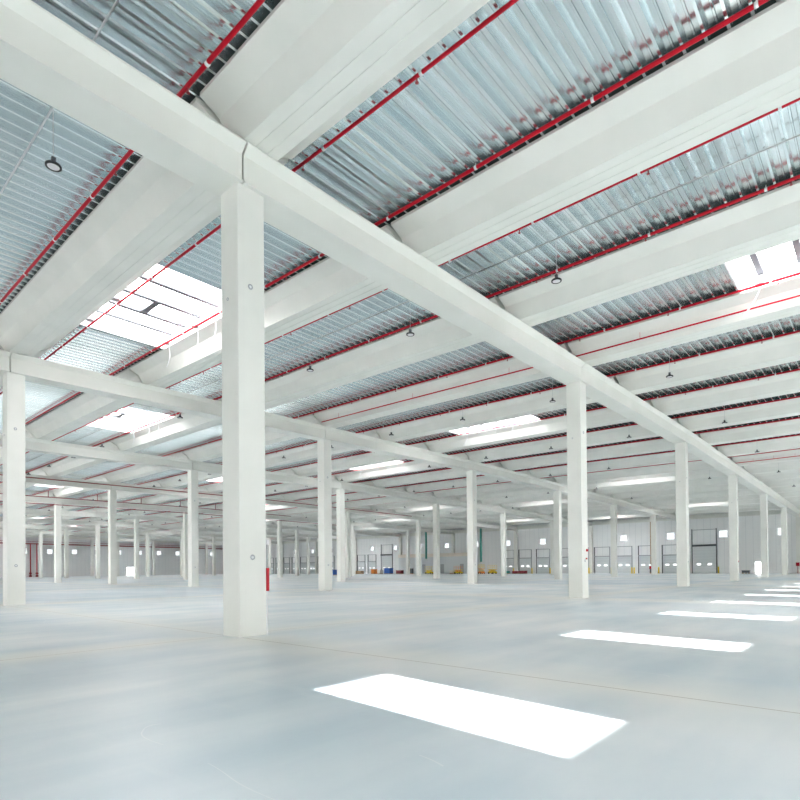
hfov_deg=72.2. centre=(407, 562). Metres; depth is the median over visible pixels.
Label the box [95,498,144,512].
roof beam
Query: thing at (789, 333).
pipe
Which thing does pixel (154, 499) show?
roof beam
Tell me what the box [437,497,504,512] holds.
girder
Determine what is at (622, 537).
window
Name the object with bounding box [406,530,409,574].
concrete column
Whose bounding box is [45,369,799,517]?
pipe
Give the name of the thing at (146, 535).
concrete column
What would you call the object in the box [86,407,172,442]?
skylight
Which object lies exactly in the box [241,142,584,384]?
girder
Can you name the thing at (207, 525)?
roof beam
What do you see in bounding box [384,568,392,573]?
container
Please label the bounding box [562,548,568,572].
door
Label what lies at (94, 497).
roof beam
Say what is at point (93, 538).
girder
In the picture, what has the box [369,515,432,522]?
roof beam
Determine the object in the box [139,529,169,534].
roof beam
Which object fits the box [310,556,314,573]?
door
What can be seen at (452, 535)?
concrete column
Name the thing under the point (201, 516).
roof beam
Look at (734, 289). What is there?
trim
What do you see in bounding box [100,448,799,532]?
pipe
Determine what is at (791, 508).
girder
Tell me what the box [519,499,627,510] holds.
roof beam
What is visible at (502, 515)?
concrete column
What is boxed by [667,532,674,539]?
window
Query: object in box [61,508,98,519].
roof beam
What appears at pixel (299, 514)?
roof beam
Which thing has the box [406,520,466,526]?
roof beam
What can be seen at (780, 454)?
roof beam
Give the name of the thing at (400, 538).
concrete column
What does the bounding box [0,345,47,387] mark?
roof beam
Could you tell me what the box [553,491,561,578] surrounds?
concrete column
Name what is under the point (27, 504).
roof beam
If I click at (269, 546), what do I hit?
concrete column
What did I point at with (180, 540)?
concrete column
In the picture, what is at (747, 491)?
roof beam
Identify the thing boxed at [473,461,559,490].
girder
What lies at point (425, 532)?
duct
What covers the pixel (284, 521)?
roof beam
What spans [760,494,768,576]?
concrete column
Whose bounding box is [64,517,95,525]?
roof beam
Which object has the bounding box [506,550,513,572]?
door
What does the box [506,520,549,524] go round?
roof beam
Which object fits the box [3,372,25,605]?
concrete column
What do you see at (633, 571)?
baseboard
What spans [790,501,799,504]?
roof beam
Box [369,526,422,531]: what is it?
roof beam
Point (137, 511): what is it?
roof beam
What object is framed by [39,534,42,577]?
concrete column
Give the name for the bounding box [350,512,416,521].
roof beam
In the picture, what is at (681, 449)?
concrete column
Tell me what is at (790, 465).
roof beam
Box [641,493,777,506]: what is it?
roof beam
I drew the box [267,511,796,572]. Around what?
wall
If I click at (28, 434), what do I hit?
roof beam
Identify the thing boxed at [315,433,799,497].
trim
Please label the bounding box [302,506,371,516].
roof beam
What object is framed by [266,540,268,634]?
guard
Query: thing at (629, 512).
roof beam
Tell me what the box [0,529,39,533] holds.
girder
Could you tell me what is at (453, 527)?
roof beam
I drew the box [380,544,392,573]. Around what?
door
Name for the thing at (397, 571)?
crate
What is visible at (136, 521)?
concrete column
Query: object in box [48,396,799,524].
pipe
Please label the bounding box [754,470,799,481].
roof beam
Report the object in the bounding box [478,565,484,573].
scissor lift
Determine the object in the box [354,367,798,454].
trim
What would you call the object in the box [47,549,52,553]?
window
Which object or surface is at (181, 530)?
concrete column
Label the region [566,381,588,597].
concrete column
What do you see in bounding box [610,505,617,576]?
concrete column
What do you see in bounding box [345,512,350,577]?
concrete column
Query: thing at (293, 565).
door
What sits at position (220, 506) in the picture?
roof beam
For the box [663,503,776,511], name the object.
roof beam
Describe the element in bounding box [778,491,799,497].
roof beam
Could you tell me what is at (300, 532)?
roof beam
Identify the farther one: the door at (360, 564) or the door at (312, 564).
the door at (312, 564)
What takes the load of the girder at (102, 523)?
on the concrete column at (181, 530)
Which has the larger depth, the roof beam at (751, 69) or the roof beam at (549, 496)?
the roof beam at (549, 496)
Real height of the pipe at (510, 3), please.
0.615 m
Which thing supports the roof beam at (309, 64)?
on the girder at (293, 205)
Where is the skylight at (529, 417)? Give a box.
[449,415,538,445]
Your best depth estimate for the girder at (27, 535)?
137.52 m
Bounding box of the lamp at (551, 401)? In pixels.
[550,380,555,402]
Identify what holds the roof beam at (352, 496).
on the girder at (353, 487)
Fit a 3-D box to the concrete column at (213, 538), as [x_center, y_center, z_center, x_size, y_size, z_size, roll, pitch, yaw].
[-47.255,-1.573,133.921,0.610,9.371,0.610,-1,-1,41]
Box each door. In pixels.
[271,558,273,573]
[283,557,289,573]
[292,557,294,573]
[300,557,306,573]
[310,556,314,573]
[332,556,334,573]
[357,555,364,573]
[367,554,375,573]
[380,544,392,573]
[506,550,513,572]
[518,549,531,572]
[536,549,549,573]
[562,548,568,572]
[594,547,609,572]
[617,546,632,572]
[638,545,650,572]
[662,545,676,572]
[691,528,716,572]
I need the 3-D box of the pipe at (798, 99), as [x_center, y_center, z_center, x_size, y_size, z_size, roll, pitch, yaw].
[-50.236,-8.136,60.812,167.500,0.615,0.098,-1,-1,41]
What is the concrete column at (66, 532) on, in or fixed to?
on the floor
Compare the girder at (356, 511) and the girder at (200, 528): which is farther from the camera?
the girder at (200, 528)
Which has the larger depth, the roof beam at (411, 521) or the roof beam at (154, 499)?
the roof beam at (411, 521)
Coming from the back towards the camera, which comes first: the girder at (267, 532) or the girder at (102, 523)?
the girder at (267, 532)
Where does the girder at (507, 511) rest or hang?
on the concrete column at (551, 522)
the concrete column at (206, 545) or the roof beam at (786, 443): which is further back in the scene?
the concrete column at (206, 545)
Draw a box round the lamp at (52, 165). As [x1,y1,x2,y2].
[45,108,61,171]
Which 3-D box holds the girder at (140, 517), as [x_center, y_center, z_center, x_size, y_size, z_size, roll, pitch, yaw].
[-38.625,-7.304,94.406,1.000,0.860,15.960,-1,-1,41]
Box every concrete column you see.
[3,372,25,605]
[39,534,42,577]
[54,503,61,582]
[64,530,68,577]
[90,540,93,575]
[95,525,99,578]
[108,490,116,583]
[117,537,118,575]
[134,519,138,578]
[145,534,149,576]
[152,542,154,574]
[180,540,180,574]
[181,530,182,576]
[183,512,187,579]
[188,470,198,586]
[205,544,207,574]
[212,537,215,575]
[221,182,265,637]
[268,540,270,574]
[277,519,282,577]
[295,530,298,575]
[306,537,309,574]
[315,542,317,573]
[317,439,331,590]
[336,489,344,581]
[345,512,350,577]
[350,525,353,575]
[354,534,355,574]
[356,540,356,570]
[399,537,401,554]
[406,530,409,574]
[416,520,420,575]
[433,503,439,578]
[451,534,454,552]
[466,470,477,583]
[500,513,506,575]
[514,531,517,570]
[550,521,553,574]
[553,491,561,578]
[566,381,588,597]
[589,526,592,572]
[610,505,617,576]
[651,514,656,574]
[675,442,689,585]
[728,475,738,580]
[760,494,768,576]
[781,507,787,574]
[796,516,799,572]
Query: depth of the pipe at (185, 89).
11.80 m
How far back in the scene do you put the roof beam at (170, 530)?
123.52 m
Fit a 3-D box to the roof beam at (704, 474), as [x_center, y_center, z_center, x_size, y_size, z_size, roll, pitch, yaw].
[25.527,-8.591,56.853,16.100,0.910,2.140,-1,-1,41]
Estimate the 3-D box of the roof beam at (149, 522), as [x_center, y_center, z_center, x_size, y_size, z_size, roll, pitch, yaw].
[-55.070,-7.695,112.636,16.100,0.704,2.140,-1,-1,41]
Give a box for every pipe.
[0,0,264,304]
[0,0,518,394]
[0,98,799,465]
[0,174,799,482]
[0,540,222,548]
[1,272,799,504]
[25,0,769,424]
[39,330,799,508]
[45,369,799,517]
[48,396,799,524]
[48,417,799,530]
[74,434,799,531]
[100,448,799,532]
[322,295,799,421]
[738,455,799,462]
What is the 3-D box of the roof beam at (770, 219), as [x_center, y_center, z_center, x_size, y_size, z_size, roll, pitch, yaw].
[9.840,-8.740,13.981,16.100,0.704,2.140,-1,-1,41]
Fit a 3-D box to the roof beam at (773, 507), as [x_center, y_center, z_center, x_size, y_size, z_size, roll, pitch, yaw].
[49.992,-8.202,85.053,16.100,0.910,2.140,-1,-1,41]
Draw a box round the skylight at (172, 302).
[80,264,221,366]
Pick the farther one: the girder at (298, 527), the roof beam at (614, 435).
the girder at (298, 527)
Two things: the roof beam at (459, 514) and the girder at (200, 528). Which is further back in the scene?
the girder at (200, 528)
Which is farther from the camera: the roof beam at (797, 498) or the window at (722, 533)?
the window at (722, 533)
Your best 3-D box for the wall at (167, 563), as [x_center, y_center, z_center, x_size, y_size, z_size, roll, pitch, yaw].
[-95.934,-1.978,139.071,0.250,11.200,120.600,-1,-1,41]
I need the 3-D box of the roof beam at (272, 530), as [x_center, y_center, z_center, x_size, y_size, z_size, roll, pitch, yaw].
[-25.328,-7.634,122.140,16.100,0.708,2.140,-1,-1,41]
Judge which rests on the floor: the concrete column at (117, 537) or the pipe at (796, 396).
the concrete column at (117, 537)
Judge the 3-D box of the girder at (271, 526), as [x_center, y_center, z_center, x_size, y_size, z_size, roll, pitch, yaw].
[-28.141,-7.146,106.492,1.000,0.877,15.960,-1,-1,41]
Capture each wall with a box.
[0,534,222,576]
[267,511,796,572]
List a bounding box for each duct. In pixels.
[425,532,426,558]
[480,527,481,561]
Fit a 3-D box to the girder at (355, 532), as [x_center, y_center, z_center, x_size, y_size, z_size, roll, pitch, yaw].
[-7.007,-6.811,130.852,1.000,0.881,16.460,-1,-1,41]
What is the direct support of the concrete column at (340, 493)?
on the floor
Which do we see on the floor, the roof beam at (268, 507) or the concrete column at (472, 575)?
the concrete column at (472, 575)
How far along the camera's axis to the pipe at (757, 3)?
11.38 m
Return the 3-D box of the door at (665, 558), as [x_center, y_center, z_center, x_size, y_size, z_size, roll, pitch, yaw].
[45.875,-0.650,95.610,3.020,5.000,0.370,-1,-1,41]
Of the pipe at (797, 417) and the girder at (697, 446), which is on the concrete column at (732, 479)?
the girder at (697, 446)
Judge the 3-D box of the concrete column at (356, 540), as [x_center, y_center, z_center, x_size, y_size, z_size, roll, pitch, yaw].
[-14.033,-1.603,147.439,0.610,9.082,0.610,-1,-1,41]
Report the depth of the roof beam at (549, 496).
72.19 m
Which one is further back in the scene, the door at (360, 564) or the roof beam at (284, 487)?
the door at (360, 564)
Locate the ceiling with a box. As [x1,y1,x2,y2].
[0,0,799,531]
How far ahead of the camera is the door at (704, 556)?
92.26 m
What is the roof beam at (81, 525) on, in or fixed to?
on the girder at (67, 527)
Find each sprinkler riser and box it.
[29,544,31,576]
[35,544,37,576]
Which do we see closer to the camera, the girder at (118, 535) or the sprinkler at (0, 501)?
the sprinkler at (0, 501)
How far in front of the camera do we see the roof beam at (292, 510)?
86.56 m
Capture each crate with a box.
[371,569,376,573]
[396,570,403,573]
[741,570,749,573]
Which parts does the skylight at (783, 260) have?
opening arm, pane, sash frame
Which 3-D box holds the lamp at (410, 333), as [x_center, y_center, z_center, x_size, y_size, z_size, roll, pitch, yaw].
[0.085,-8.363,18.752,0.284,1.172,0.284,-1,-1,41]
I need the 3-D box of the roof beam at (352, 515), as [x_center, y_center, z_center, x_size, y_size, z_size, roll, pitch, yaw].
[-7.783,-8.156,92.803,16.100,0.730,2.140,-1,-1,41]
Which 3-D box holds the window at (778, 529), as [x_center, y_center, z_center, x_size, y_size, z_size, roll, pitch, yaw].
[58.259,-4.870,85.327,1.320,1.240,0.075,-1,-1,41]
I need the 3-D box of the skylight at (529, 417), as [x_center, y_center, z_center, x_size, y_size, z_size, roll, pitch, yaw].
[5.124,-9.018,35.741,6.210,1.383,3.363,-1,-1,41]
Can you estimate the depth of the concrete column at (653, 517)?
81.92 m
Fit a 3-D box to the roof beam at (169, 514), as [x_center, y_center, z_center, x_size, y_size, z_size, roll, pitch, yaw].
[-34.030,-8.178,87.329,16.100,0.716,2.140,-1,-1,41]
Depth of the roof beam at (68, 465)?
46.60 m
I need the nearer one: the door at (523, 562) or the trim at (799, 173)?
the trim at (799, 173)
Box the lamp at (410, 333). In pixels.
[406,327,413,336]
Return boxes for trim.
[0,0,280,312]
[25,0,775,425]
[25,173,799,473]
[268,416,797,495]
[271,394,799,484]
[271,510,789,544]
[295,328,799,446]
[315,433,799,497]
[327,289,735,407]
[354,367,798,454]
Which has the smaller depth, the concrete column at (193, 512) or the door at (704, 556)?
the concrete column at (193, 512)
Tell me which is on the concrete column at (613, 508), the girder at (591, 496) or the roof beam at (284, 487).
the girder at (591, 496)
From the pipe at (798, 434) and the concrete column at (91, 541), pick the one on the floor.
the concrete column at (91, 541)
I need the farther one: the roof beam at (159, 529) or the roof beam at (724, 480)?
the roof beam at (159, 529)
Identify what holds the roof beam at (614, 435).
on the girder at (697, 446)
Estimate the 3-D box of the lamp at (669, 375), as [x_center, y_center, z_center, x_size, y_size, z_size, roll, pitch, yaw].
[11.115,-8.469,23.306,0.284,1.172,0.284,-1,-1,41]
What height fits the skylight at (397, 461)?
1.383 m
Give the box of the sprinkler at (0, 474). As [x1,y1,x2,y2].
[0,474,411,516]
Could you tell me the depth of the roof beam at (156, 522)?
104.97 m
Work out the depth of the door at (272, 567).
172.20 m
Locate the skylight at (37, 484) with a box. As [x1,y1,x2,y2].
[34,484,59,487]
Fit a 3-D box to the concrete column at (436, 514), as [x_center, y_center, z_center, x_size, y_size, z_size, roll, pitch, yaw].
[3.598,-2.724,68.637,0.610,9.395,0.610,-1,-1,41]
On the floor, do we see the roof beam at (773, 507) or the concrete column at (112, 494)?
the concrete column at (112, 494)
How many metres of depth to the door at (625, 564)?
100.83 m
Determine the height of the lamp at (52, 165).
1.172 m
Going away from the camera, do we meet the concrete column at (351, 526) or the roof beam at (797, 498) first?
the roof beam at (797, 498)
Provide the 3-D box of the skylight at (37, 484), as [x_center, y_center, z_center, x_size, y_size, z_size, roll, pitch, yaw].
[-38.625,-8.912,59.547,6.210,0.620,3.333,-1,-1,41]
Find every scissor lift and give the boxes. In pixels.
[425,566,432,573]
[454,566,462,573]
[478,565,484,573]
[488,569,496,573]
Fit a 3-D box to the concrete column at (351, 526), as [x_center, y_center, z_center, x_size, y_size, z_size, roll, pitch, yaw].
[-10.453,-2.227,102.002,0.610,9.342,0.610,-1,-1,41]
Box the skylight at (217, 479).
[207,477,222,481]
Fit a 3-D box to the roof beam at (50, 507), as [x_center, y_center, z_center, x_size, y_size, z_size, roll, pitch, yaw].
[-56.780,-7.916,85.881,16.100,0.708,2.140,-1,-1,41]
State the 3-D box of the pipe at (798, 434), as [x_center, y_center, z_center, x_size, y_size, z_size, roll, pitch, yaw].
[-27.526,-8.301,87.000,167.500,0.533,0.084,-1,-1,41]
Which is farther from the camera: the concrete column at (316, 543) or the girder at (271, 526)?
the concrete column at (316, 543)
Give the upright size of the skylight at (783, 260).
1.383 m
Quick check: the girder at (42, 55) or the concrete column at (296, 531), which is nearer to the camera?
the girder at (42, 55)
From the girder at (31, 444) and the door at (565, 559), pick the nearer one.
the girder at (31, 444)
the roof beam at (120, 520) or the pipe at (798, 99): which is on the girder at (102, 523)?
the roof beam at (120, 520)
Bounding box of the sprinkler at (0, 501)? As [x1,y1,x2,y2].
[0,501,317,523]
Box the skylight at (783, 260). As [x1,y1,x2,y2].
[724,239,799,314]
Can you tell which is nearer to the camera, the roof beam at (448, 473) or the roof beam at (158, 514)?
the roof beam at (448, 473)
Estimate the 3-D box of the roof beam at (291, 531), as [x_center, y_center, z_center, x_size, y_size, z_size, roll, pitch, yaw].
[-21.833,-7.579,126.168,16.100,0.708,2.140,-1,-1,41]
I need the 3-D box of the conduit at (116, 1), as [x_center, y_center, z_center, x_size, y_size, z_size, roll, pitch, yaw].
[-44.543,-8.373,43.340,135.000,0.481,0.040,-1,-1,41]
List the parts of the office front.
entrance door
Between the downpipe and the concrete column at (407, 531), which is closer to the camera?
the downpipe
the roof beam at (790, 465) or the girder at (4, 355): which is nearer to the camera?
the girder at (4, 355)
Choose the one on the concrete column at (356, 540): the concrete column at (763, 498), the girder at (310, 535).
the girder at (310, 535)
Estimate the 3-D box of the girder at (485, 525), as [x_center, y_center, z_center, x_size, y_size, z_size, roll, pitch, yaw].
[17.528,-7.210,109.573,1.000,0.881,16.460,-1,-1,41]
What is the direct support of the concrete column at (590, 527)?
on the floor
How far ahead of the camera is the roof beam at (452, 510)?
86.84 m
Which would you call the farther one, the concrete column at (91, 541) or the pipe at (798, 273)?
the concrete column at (91, 541)
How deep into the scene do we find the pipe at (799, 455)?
45.13 m
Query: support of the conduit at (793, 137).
attached to the ceiling
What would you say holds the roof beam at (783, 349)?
on the girder at (600, 388)
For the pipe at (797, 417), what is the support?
attached to the ceiling
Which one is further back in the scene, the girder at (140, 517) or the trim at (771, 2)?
the girder at (140, 517)
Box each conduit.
[0,0,119,195]
[1,316,799,514]
[25,134,799,462]
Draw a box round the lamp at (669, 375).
[666,355,672,377]
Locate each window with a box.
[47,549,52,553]
[540,538,545,544]
[620,535,626,541]
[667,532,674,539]
[719,530,727,537]
[777,528,787,535]
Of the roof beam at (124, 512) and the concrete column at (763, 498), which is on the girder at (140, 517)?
the roof beam at (124, 512)
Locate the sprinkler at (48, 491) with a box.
[0,491,290,516]
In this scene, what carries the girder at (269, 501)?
on the concrete column at (347, 514)
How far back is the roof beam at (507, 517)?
99.17 m
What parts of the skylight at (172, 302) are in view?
bracket plate, opening motor, pane, sash frame, opening arm, opening arm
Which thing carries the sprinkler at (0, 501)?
attached to the girder at (101, 503)
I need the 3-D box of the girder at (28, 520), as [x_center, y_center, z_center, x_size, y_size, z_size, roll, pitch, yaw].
[-61.376,-7.088,92.959,1.000,0.877,15.960,-1,-1,41]
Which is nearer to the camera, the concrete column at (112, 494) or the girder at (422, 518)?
the concrete column at (112, 494)
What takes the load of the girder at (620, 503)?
on the concrete column at (653, 517)
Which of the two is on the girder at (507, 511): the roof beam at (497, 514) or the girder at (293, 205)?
the roof beam at (497, 514)
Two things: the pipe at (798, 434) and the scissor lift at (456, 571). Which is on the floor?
the scissor lift at (456, 571)
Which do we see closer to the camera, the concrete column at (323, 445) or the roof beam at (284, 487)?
the concrete column at (323, 445)
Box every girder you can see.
[0,0,245,197]
[0,350,10,375]
[0,434,192,470]
[0,471,111,489]
[0,494,56,503]
[0,516,96,524]
[0,524,65,529]
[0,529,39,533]
[9,352,326,440]
[25,508,135,518]
[26,534,91,539]
[40,530,107,536]
[56,497,185,511]
[66,526,146,533]
[92,537,153,541]
[97,521,182,529]
[111,482,222,499]
[117,534,180,539]
[136,515,222,524]
[147,530,213,536]
[153,540,205,543]
[186,506,279,519]
[192,461,341,488]
[199,527,222,531]
[199,538,222,541]
[206,542,222,544]
[214,534,268,539]
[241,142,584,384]
[266,497,347,511]
[266,524,296,529]
[266,531,308,536]
[269,537,315,541]
[280,515,351,525]
[297,526,336,532]
[308,534,356,539]
[325,427,474,470]
[341,482,437,502]
[348,507,419,519]
[352,521,407,529]
[354,531,400,536]
[408,527,453,533]
[419,516,466,525]
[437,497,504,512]
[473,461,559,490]
[477,522,517,530]
[504,508,553,520]
[559,484,615,504]
[562,517,592,526]
[581,363,688,443]
[616,499,655,514]
[655,509,675,520]
[686,431,738,475]
[737,466,768,494]
[767,488,787,507]
[787,501,799,516]
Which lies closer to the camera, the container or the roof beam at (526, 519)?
the roof beam at (526, 519)
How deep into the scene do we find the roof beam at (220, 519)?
101.80 m
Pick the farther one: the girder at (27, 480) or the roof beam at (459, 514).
the roof beam at (459, 514)
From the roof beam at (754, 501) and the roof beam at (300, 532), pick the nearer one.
the roof beam at (754, 501)
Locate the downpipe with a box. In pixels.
[650,522,650,564]
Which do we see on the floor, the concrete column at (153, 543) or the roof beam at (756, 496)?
the concrete column at (153, 543)
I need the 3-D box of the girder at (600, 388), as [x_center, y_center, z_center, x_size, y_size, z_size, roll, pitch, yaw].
[12.233,-7.985,29.117,1.000,0.877,15.960,-1,-1,41]
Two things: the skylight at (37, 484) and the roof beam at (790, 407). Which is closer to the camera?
the roof beam at (790, 407)
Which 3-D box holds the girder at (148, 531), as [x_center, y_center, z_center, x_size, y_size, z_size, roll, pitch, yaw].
[-52.676,-6.713,127.771,1.000,0.877,15.960,-1,-1,41]
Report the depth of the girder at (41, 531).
125.80 m
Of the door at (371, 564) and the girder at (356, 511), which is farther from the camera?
the door at (371, 564)
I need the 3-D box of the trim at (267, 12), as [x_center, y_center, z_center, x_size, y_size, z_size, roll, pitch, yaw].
[-17.666,-8.935,23.719,81.366,0.570,2.114,-1,-1,41]
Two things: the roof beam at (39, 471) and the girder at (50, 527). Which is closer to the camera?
the roof beam at (39, 471)
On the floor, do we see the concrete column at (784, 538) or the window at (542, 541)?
the concrete column at (784, 538)
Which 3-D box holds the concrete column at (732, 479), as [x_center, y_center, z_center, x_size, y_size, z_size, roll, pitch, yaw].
[28.135,-3.006,47.348,0.622,9.068,0.622,-1,-1,41]
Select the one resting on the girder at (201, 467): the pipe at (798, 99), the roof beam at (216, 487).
the roof beam at (216, 487)
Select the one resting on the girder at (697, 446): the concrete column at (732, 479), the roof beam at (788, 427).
the roof beam at (788, 427)
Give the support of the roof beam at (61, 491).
on the girder at (118, 488)
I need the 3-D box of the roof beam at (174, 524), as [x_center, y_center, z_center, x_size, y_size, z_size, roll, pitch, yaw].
[-51.575,-7.639,116.665,16.100,0.704,2.140,-1,-1,41]
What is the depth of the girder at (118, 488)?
58.56 m
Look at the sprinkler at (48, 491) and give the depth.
70.59 m
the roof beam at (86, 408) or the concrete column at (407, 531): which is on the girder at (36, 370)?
the roof beam at (86, 408)
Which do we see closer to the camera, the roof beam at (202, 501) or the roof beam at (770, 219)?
the roof beam at (770, 219)
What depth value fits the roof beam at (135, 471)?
50.55 m
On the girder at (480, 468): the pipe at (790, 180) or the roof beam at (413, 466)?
the roof beam at (413, 466)
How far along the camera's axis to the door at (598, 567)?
103.72 m
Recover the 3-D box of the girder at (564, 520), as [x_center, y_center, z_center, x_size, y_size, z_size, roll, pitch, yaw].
[29.796,-7.374,98.933,1.000,0.881,16.460,-1,-1,41]
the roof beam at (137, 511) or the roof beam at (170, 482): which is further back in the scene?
the roof beam at (137, 511)
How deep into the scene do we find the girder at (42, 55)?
9.03 m
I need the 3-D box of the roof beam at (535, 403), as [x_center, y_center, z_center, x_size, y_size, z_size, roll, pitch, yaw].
[4.560,-8.706,32.680,16.100,0.910,2.140,-1,-1,41]
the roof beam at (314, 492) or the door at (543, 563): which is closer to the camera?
the roof beam at (314, 492)
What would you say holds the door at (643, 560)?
in the wall at (638, 534)
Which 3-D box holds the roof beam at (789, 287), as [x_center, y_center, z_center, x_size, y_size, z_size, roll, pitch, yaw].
[13.334,-8.779,18.010,16.100,0.704,2.140,-1,-1,41]
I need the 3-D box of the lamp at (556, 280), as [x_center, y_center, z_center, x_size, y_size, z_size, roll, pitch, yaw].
[4.127,-8.390,15.247,0.284,1.172,0.284,-1,-1,41]
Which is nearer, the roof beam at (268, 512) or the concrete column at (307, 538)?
the roof beam at (268, 512)
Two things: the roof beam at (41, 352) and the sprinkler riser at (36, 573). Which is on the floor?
the sprinkler riser at (36, 573)
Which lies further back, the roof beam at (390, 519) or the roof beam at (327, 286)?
the roof beam at (390, 519)
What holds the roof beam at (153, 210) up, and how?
on the girder at (293, 205)
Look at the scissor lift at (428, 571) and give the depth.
122.58 m
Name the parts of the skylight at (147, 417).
pane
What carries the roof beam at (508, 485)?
on the girder at (591, 496)
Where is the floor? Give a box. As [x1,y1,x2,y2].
[0,573,799,799]
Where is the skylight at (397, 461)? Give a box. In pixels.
[351,460,402,476]
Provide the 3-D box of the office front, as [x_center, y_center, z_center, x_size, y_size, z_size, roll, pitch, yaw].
[6.555,0.202,128.408,22.700,4.700,1.000,-1,-1,41]
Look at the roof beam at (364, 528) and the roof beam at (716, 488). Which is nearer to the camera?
the roof beam at (716, 488)
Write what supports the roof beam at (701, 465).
on the girder at (745, 478)
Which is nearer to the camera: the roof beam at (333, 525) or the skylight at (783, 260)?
the skylight at (783, 260)
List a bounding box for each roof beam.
[0,97,287,356]
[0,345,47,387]
[0,429,34,464]
[0,468,47,492]
[25,368,142,440]
[25,491,54,506]
[25,505,53,517]
[33,516,61,524]
[40,441,119,476]
[49,475,108,496]
[61,495,102,509]
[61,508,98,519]
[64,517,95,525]
[69,525,92,531]
[93,510,133,520]
[93,519,126,526]
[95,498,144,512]
[98,481,161,500]
[103,451,188,482]
[111,398,221,451]
[119,521,154,528]
[124,513,166,522]
[129,225,401,387]
[131,501,183,514]
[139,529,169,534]
[141,486,208,503]
[145,523,181,529]
[153,517,182,524]
[156,473,222,487]
[164,505,217,516]
[168,525,205,531]
[180,517,222,525]
[181,498,222,506]
[182,414,320,461]
[199,514,222,518]
[200,0,489,160]
[203,524,222,527]
[204,468,295,491]
[216,494,284,509]
[222,511,277,517]
[265,297,504,409]
[265,430,380,467]
[265,475,337,494]
[266,498,316,510]
[266,513,303,521]
[268,532,306,536]
[269,525,315,531]
[271,517,317,524]
[275,503,345,514]
[281,481,374,499]
[289,527,334,532]
[291,442,429,475]
[294,519,336,526]
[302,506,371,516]
[314,343,571,427]
[314,486,406,502]
[316,520,369,527]
[332,509,395,519]
[334,453,469,481]
[334,522,388,528]
[345,491,434,506]
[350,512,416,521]
[353,524,406,530]
[369,496,459,509]
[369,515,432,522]
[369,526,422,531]
[372,462,502,487]
[375,376,618,441]
[385,528,432,532]
[388,517,454,524]
[391,0,799,265]
[394,500,481,512]
[403,470,531,492]
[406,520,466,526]
[416,504,501,515]
[423,521,486,527]
[425,400,653,452]
[432,477,555,496]
[440,507,519,517]
[440,523,499,529]
[455,510,536,519]
[458,484,566,501]
[465,418,679,461]
[477,513,551,521]
[480,489,595,504]
[487,516,565,523]
[499,180,799,326]
[500,434,700,470]
[501,494,612,507]
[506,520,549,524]
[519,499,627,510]
[529,447,717,477]
[536,503,640,513]
[551,506,652,515]
[554,457,731,483]
[566,509,663,517]
[568,275,799,365]
[587,467,743,489]
[588,512,673,519]
[595,475,754,494]
[612,482,762,498]
[616,332,799,394]
[627,488,770,502]
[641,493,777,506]
[651,370,799,415]
[653,499,771,509]
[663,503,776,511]
[673,506,780,514]
[678,397,799,431]
[700,418,799,445]
[717,435,799,456]
[731,449,799,466]
[744,460,799,474]
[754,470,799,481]
[763,478,799,487]
[771,485,799,492]
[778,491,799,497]
[784,496,799,501]
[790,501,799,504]
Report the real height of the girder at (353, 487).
0.860 m
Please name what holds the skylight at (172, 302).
attached to the ceiling
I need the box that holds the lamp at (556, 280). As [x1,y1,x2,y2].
[551,259,561,283]
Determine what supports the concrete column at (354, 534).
on the floor
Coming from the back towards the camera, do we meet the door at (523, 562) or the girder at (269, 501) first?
the door at (523, 562)
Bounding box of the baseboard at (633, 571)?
[274,571,796,573]
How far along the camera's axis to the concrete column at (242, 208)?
10.86 m
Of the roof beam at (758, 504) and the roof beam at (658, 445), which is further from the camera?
the roof beam at (758, 504)
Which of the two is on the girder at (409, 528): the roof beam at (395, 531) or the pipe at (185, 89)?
the roof beam at (395, 531)
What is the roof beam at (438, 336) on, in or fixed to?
on the girder at (293, 205)
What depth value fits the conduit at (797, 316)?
26.89 m
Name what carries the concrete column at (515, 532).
on the floor
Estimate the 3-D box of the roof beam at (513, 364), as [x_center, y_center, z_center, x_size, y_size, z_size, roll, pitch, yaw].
[1.066,-8.666,28.651,16.100,0.910,2.140,-1,-1,41]
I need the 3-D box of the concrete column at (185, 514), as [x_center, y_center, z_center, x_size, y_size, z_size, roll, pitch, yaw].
[-31.421,-2.400,77.829,0.610,9.591,0.610,-1,-1,41]
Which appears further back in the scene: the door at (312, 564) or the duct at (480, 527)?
the door at (312, 564)
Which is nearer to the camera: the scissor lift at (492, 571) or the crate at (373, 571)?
the scissor lift at (492, 571)
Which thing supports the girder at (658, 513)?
on the concrete column
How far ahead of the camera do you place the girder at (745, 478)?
52.55 m
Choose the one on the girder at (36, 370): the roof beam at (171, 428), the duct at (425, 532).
the roof beam at (171, 428)
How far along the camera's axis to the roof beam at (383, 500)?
74.88 m
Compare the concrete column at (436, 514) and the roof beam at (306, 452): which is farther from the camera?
the concrete column at (436, 514)
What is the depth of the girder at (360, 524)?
107.16 m
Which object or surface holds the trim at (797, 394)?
attached to the ceiling
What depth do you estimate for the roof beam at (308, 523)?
110.42 m
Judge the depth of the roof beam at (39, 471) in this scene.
52.26 m
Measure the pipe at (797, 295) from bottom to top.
0.488 m
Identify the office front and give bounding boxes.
[398,553,466,573]
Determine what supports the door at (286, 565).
in the wall at (638, 534)
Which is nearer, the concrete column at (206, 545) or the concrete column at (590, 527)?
the concrete column at (590, 527)
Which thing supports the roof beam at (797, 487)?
on the girder at (772, 496)
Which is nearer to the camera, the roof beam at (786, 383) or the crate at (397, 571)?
the roof beam at (786, 383)
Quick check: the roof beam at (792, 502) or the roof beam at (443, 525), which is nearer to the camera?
the roof beam at (792, 502)
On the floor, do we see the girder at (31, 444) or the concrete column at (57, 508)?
the concrete column at (57, 508)
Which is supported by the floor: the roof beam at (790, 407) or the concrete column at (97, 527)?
the concrete column at (97, 527)
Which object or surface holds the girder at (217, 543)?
on the concrete column
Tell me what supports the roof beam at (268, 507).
on the girder at (269, 501)

